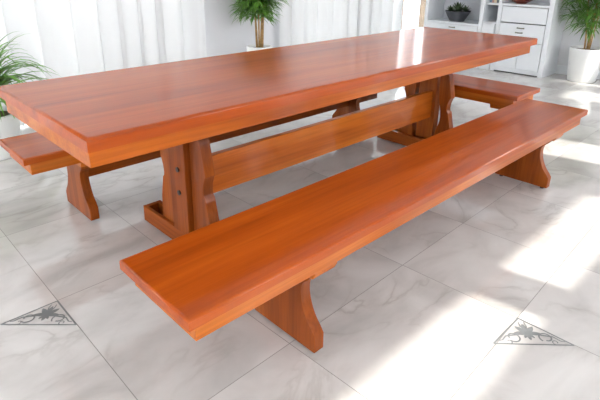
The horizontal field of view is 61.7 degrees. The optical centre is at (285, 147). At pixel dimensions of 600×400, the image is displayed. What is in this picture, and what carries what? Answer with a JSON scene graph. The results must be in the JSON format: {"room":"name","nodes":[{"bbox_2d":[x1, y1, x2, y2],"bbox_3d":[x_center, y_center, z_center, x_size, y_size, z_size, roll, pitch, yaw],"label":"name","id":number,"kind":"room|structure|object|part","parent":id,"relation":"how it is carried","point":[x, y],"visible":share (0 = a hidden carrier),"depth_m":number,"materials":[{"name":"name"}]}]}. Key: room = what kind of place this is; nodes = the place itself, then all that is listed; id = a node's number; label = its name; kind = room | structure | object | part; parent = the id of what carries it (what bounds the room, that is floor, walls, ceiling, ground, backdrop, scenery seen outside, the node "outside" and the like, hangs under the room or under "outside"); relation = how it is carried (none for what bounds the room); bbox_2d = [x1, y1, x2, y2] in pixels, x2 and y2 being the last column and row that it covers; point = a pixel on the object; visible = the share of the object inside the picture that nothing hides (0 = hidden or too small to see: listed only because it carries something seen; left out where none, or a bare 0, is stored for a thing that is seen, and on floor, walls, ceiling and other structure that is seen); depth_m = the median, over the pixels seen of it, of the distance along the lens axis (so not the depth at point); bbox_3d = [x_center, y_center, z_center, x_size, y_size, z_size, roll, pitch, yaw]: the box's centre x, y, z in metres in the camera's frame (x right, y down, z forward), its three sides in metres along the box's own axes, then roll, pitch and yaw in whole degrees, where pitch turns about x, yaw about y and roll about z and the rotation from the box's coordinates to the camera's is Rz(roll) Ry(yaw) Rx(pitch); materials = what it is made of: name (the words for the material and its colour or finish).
{"room":"dining room","nodes":[
{"label":"dining room","id":0,"kind":"room"},
{"bbox_2d":[0,68,599,399],"bbox_3d":[0.556,0.491,2.696,9.800,0.150,6.460,-18,27,-40],"label":"floor","id":1,"kind":"structure","parent":0,"point":[418,311],"depth_m":2.10,"materials":[{"name":"tile"}]},
{"bbox_2d":[0,31,56,160],"bbox_3d":[-2.113,-0.383,3.512,1.026,0.913,1.031,-2,20,-5],"label":"potted plant","id":2,"kind":"object","parent":1,"relation":"on","point":[9,124],"visible":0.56,"depth_m":3.52,"materials":[{"name":"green plant"}]},
{"bbox_3d":[-2.084,-0.097,3.601,0.360,0.315,0.360,-18,27,-40],"label":"pot","id":3,"kind":"part","parent":2,"relation":"part of","materials":[{"name":"white ceramic"}]},
{"bbox_2d":[1,301,76,324],"bbox_3d":[-0.952,0.681,1.935,0.217,0.001,0.203,-18,27,-40],"label":"trim","id":4,"kind":"structure","parent":1,"relation":"on","point":[46,313],"depth_m":1.98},
{"bbox_2d":[0,93,376,220],"bbox_3d":[-0.276,-0.125,3.499,2.960,0.450,0.390,-18,27,-40],"label":"bench","id":5,"kind":"object","parent":1,"relation":"on","point":[34,152],"visible":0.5,"depth_m":2.69,"materials":[{"name":"brown wood"}]},
{"bbox_3d":[-0.275,-0.320,3.428,2.960,0.034,0.390,-18,27,-40],"label":"seat","id":6,"kind":"part","parent":5,"relation":"part of","materials":[{"name":"brown wood"}]},
{"bbox_3d":[-1.137,0.198,2.764,0.048,0.318,0.330,-18,27,-40],"label":"leg","id":7,"kind":"part","parent":5,"relation":"part of","materials":[{"name":"brown wood"}]},
{"bbox_3d":[0.531,-0.329,4.226,0.048,0.318,0.330,-18,27,-40],"label":"leg","id":8,"kind":"part","parent":5,"relation":"part of","materials":[{"name":"brown wood"}]},
{"bbox_2d":[228,0,290,51],"bbox_3d":[-0.205,-1.432,5.282,0.791,1.685,0.598,-18,27,-40],"label":"potted plant","id":9,"kind":"object","parent":1,"relation":"on","point":[262,8],"visible":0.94,"depth_m":5.25,"materials":[{"name":"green plant"}]},
{"bbox_3d":[-0.288,-0.880,5.534,0.284,0.475,0.284,-18,27,-40],"label":"pot","id":10,"kind":"part","parent":9,"relation":"part of","materials":[{"name":"white ceramic"}]},
{"bbox_2d":[0,27,537,238],"bbox_3d":[0.283,-0.128,2.967,3.236,0.825,0.918,-18,27,-40],"label":"dining table","id":11,"kind":"object","parent":1,"relation":"on","point":[173,109],"visible":0.8,"depth_m":2.33,"materials":[{"name":"brown wood"}]},
{"bbox_3d":[-0.474,0.081,2.310,0.068,0.680,0.136,-18,27,-40],"label":"post","id":12,"kind":"part","parent":11,"relation":"part of","materials":[{"name":"brown wood"}]},
{"bbox_3d":[1.048,-0.401,3.644,0.068,0.680,0.136,-18,27,-40],"label":"post","id":13,"kind":"part","parent":11,"relation":"part of","materials":[{"name":"brown wood"}]},
{"bbox_2d":[119,99,587,352],"bbox_3d":[0.700,0.265,2.442,2.960,0.450,0.390,-18,27,-40],"label":"bench","id":14,"kind":"object","parent":1,"relation":"on","point":[265,257],"visible":1,"depth_m":1.81,"materials":[{"name":"brown wood"}]},
{"bbox_3d":[0.006,0.535,1.853,0.048,0.318,0.330,-18,27,-40],"label":"leg","id":15,"kind":"part","parent":14,"relation":"part of","materials":[{"name":"brown wood"}]},
{"bbox_3d":[1.514,0.058,3.175,0.048,0.318,0.330,-18,27,-40],"label":"leg","id":16,"kind":"part","parent":14,"relation":"part of","materials":[{"name":"brown wood"}]},
{"bbox_2d":[424,0,498,67],"bbox_3d":[2.423,-2.146,6.878,0.474,1.950,0.870,-18,27,-40],"label":"tall cabinet","id":17,"kind":"object","parent":1,"relation":"on","point":[435,14],"visible":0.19,"depth_m":7.04,"materials":[{"name":"white paint"}]},
{"bbox_3d":[2.278,-1.626,6.926,0.020,0.140,0.760,-18,27,-40],"label":"drawer","id":18,"kind":"part","parent":17,"relation":"part of","materials":[{"name":"white paint"}]},
{"bbox_2d":[445,1,470,21],"bbox_3d":[2.391,-1.887,6.948,0.344,0.272,0.365,-18,27,-40],"label":"succulent planter","id":19,"kind":"object","parent":17,"relation":"on","point":[456,13],"visible":1,"depth_m":6.88,"materials":[{"name":"plant"}]},
{"bbox_3d":[2.384,-1.828,6.978,0.344,0.140,0.344,-18,27,-40],"label":"pot","id":20,"kind":"part","parent":19,"relation":"part of","materials":[{"name":"grey ceramic"}]},
{"bbox_3d":[2.591,-2.449,6.934,0.014,1.338,0.770,-18,27,-40],"label":"panel","id":21,"kind":"part","parent":17,"relation":"part of","materials":[{"name":"white wood"}]},
{"bbox_2d":[404,73,539,124],"bbox_3d":[1.414,-0.315,4.038,0.390,0.450,1.000,-18,27,-40],"label":"bench","id":22,"kind":"object","parent":1,"relation":"on","point":[498,94],"visible":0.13,"depth_m":3.72,"materials":[{"name":"brown wood"}]},
{"bbox_3d":[1.415,-0.510,3.966,0.390,0.034,1.000,-18,27,-40],"label":"seat","id":23,"kind":"part","parent":22,"relation":"part of","materials":[{"name":"brown wood"}]},
{"bbox_2d":[477,2,498,69],"bbox_3d":[2.796,-1.500,6.716,0.435,0.850,0.182,-18,27,-40],"label":"base cabinet","id":24,"kind":"object","parent":1,"relation":"on","point":[489,26],"visible":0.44,"depth_m":6.55,"materials":[{"name":"white paint"}]},
{"bbox_3d":[2.640,-1.374,6.619,0.016,0.510,0.162,-18,27,-40],"label":"door","id":25,"kind":"part","parent":24,"relation":"part of","materials":[{"name":"white paint"}]},
{"bbox_2d":[490,0,568,77],"bbox_3d":[3.077,-1.903,6.220,0.474,1.950,0.672,-18,27,-40],"label":"cabinet","id":26,"kind":"object","parent":1,"relation":"on","point":[512,20],"visible":0.86,"depth_m":6.21,"materials":[{"name":"white paint"}]},
{"bbox_3d":[2.835,-1.195,6.445,0.020,0.333,0.273,-18,27,-40],"label":"door","id":27,"kind":"part","parent":26,"relation":"part of","materials":[{"name":"white paint"}]},
{"bbox_2d":[512,0,531,3],"bbox_3d":[2.964,-1.847,6.309,0.310,0.072,0.310,-18,27,-40],"label":"fruit bowl","id":28,"kind":"object","parent":26,"relation":"on","point":[516,1],"visible":1,"depth_m":6.24,"materials":[{"name":"red"}]},
{"bbox_3d":[2.931,-1.425,6.253,0.020,0.217,0.551,-18,27,-40],"label":"drawer","id":29,"kind":"part","parent":26,"relation":"part of","materials":[{"name":"white paint"}]},
{"bbox_3d":[3.025,-1.125,6.255,0.020,0.333,0.273,-18,27,-40],"label":"door","id":30,"kind":"part","parent":26,"relation":"part of","materials":[{"name":"white paint"}]},
{"bbox_3d":[3.240,-2.341,6.233,0.014,1.055,0.580,-18,27,-40],"label":"panel","id":31,"kind":"part","parent":26,"relation":"part of","materials":[{"name":"white wood"}]},
{"bbox_2d":[493,318,573,345],"bbox_3d":[0.910,0.722,1.843,0.213,0.001,0.210,-18,27,-40],"label":"trim","id":32,"kind":"structure","parent":1,"relation":"on","point":[527,332],"depth_m":1.89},
{"bbox_2d":[558,0,599,82],"bbox_3d":[3.520,-1.461,5.730,0.619,1.458,0.803,-18,27,-40],"label":"potted plant","id":33,"kind":"object","parent":1,"relation":"on","point":[583,61],"visible":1,"depth_m":5.87,"materials":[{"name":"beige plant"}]},
{"bbox_3d":[3.571,-0.995,6.010,0.376,0.392,0.376,-18,27,-40],"label":"pot","id":34,"kind":"part","parent":33,"relation":"part of","materials":[{"name":"white ceramic"}]},
{"bbox_2d":[204,0,409,56],"bbox_3d":[-1.635,-2.042,4.437,10.000,3.400,0.200,-18,27,-40],"label":"wall","id":35,"kind":"structure","parent":0,"point":[223,37],"depth_m":5.58,"materials":[{"name":"white paint"}]},
{"bbox_2d":[0,0,206,125],"bbox_3d":[-2.860,-1.252,3.221,5.501,2.700,0.101,-18,27,-40],"label":"sheer curtain","id":36,"kind":"object","parent":35,"relation":"hanging from","point":[67,37],"visible":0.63,"depth_m":4.50,"materials":[{"name":"white fabric"}]},
{"bbox_2d":[280,0,402,46],"bbox_3d":[0.819,-2.413,6.442,2.407,2.700,0.089,-18,27,-40],"label":"sheer curtain","id":37,"kind":"object","parent":35,"relation":"hanging from","point":[305,21],"visible":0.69,"depth_m":6.55,"materials":[{"name":"white fabric"}]},
{"bbox_2d":[404,0,410,29],"bbox_3d":[0.968,-2.485,6.859,2.680,2.510,0.070,-18,27,-40],"label":"window","id":38,"kind":"structure","parent":35,"relation":"in","point":[408,2],"depth_m":7.93,"materials":[{"name":"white glass"}]},
{"bbox_2d":[409,0,599,65],"bbox_3d":[4.220,-2.333,5.294,0.200,3.400,6.460,-18,27,-40],"label":"wall","id":39,"kind":"structure","parent":0,"point":[573,39],"depth_m":6.25,"materials":[{"name":"white paint"}]},
{"bbox_2d":[413,0,419,27],"bbox_3d":[2.133,-2.736,7.560,0.060,2.510,0.260,-18,27,-40],"label":"window","id":40,"kind":"structure","parent":39,"relation":"in","point":[417,6],"depth_m":7.86,"materials":[{"name":"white glass"}]},
{"bbox_2d":[539,62,599,79],"bbox_3d":[4.230,-0.727,5.692,0.018,0.110,6.180,-18,27,-40],"label":"baseboard","id":41,"kind":"structure","parent":39,"relation":"attached to","point":[560,69],"depth_m":6.39,"materials":[{"name":"white paint"}]},
{"label":"outside","id":42,"kind":"structure","parent":0,"visible":0},
{"bbox_3d":[-2.899,-1.950,9.655,24.000,0.240,8.640,-18,27,-40],"label":"ground","id":43,"kind":"structure","parent":42,"visible":0},
{"bbox_2d":[401,0,425,29],"bbox_3d":[2.622,-3.018,10.759,5.190,1.050,0.112,-18,27,-40],"label":"fence","id":44,"kind":"object","parent":43,"relation":"on","point":[422,2],"visible":0.02,"depth_m":11.06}
]}

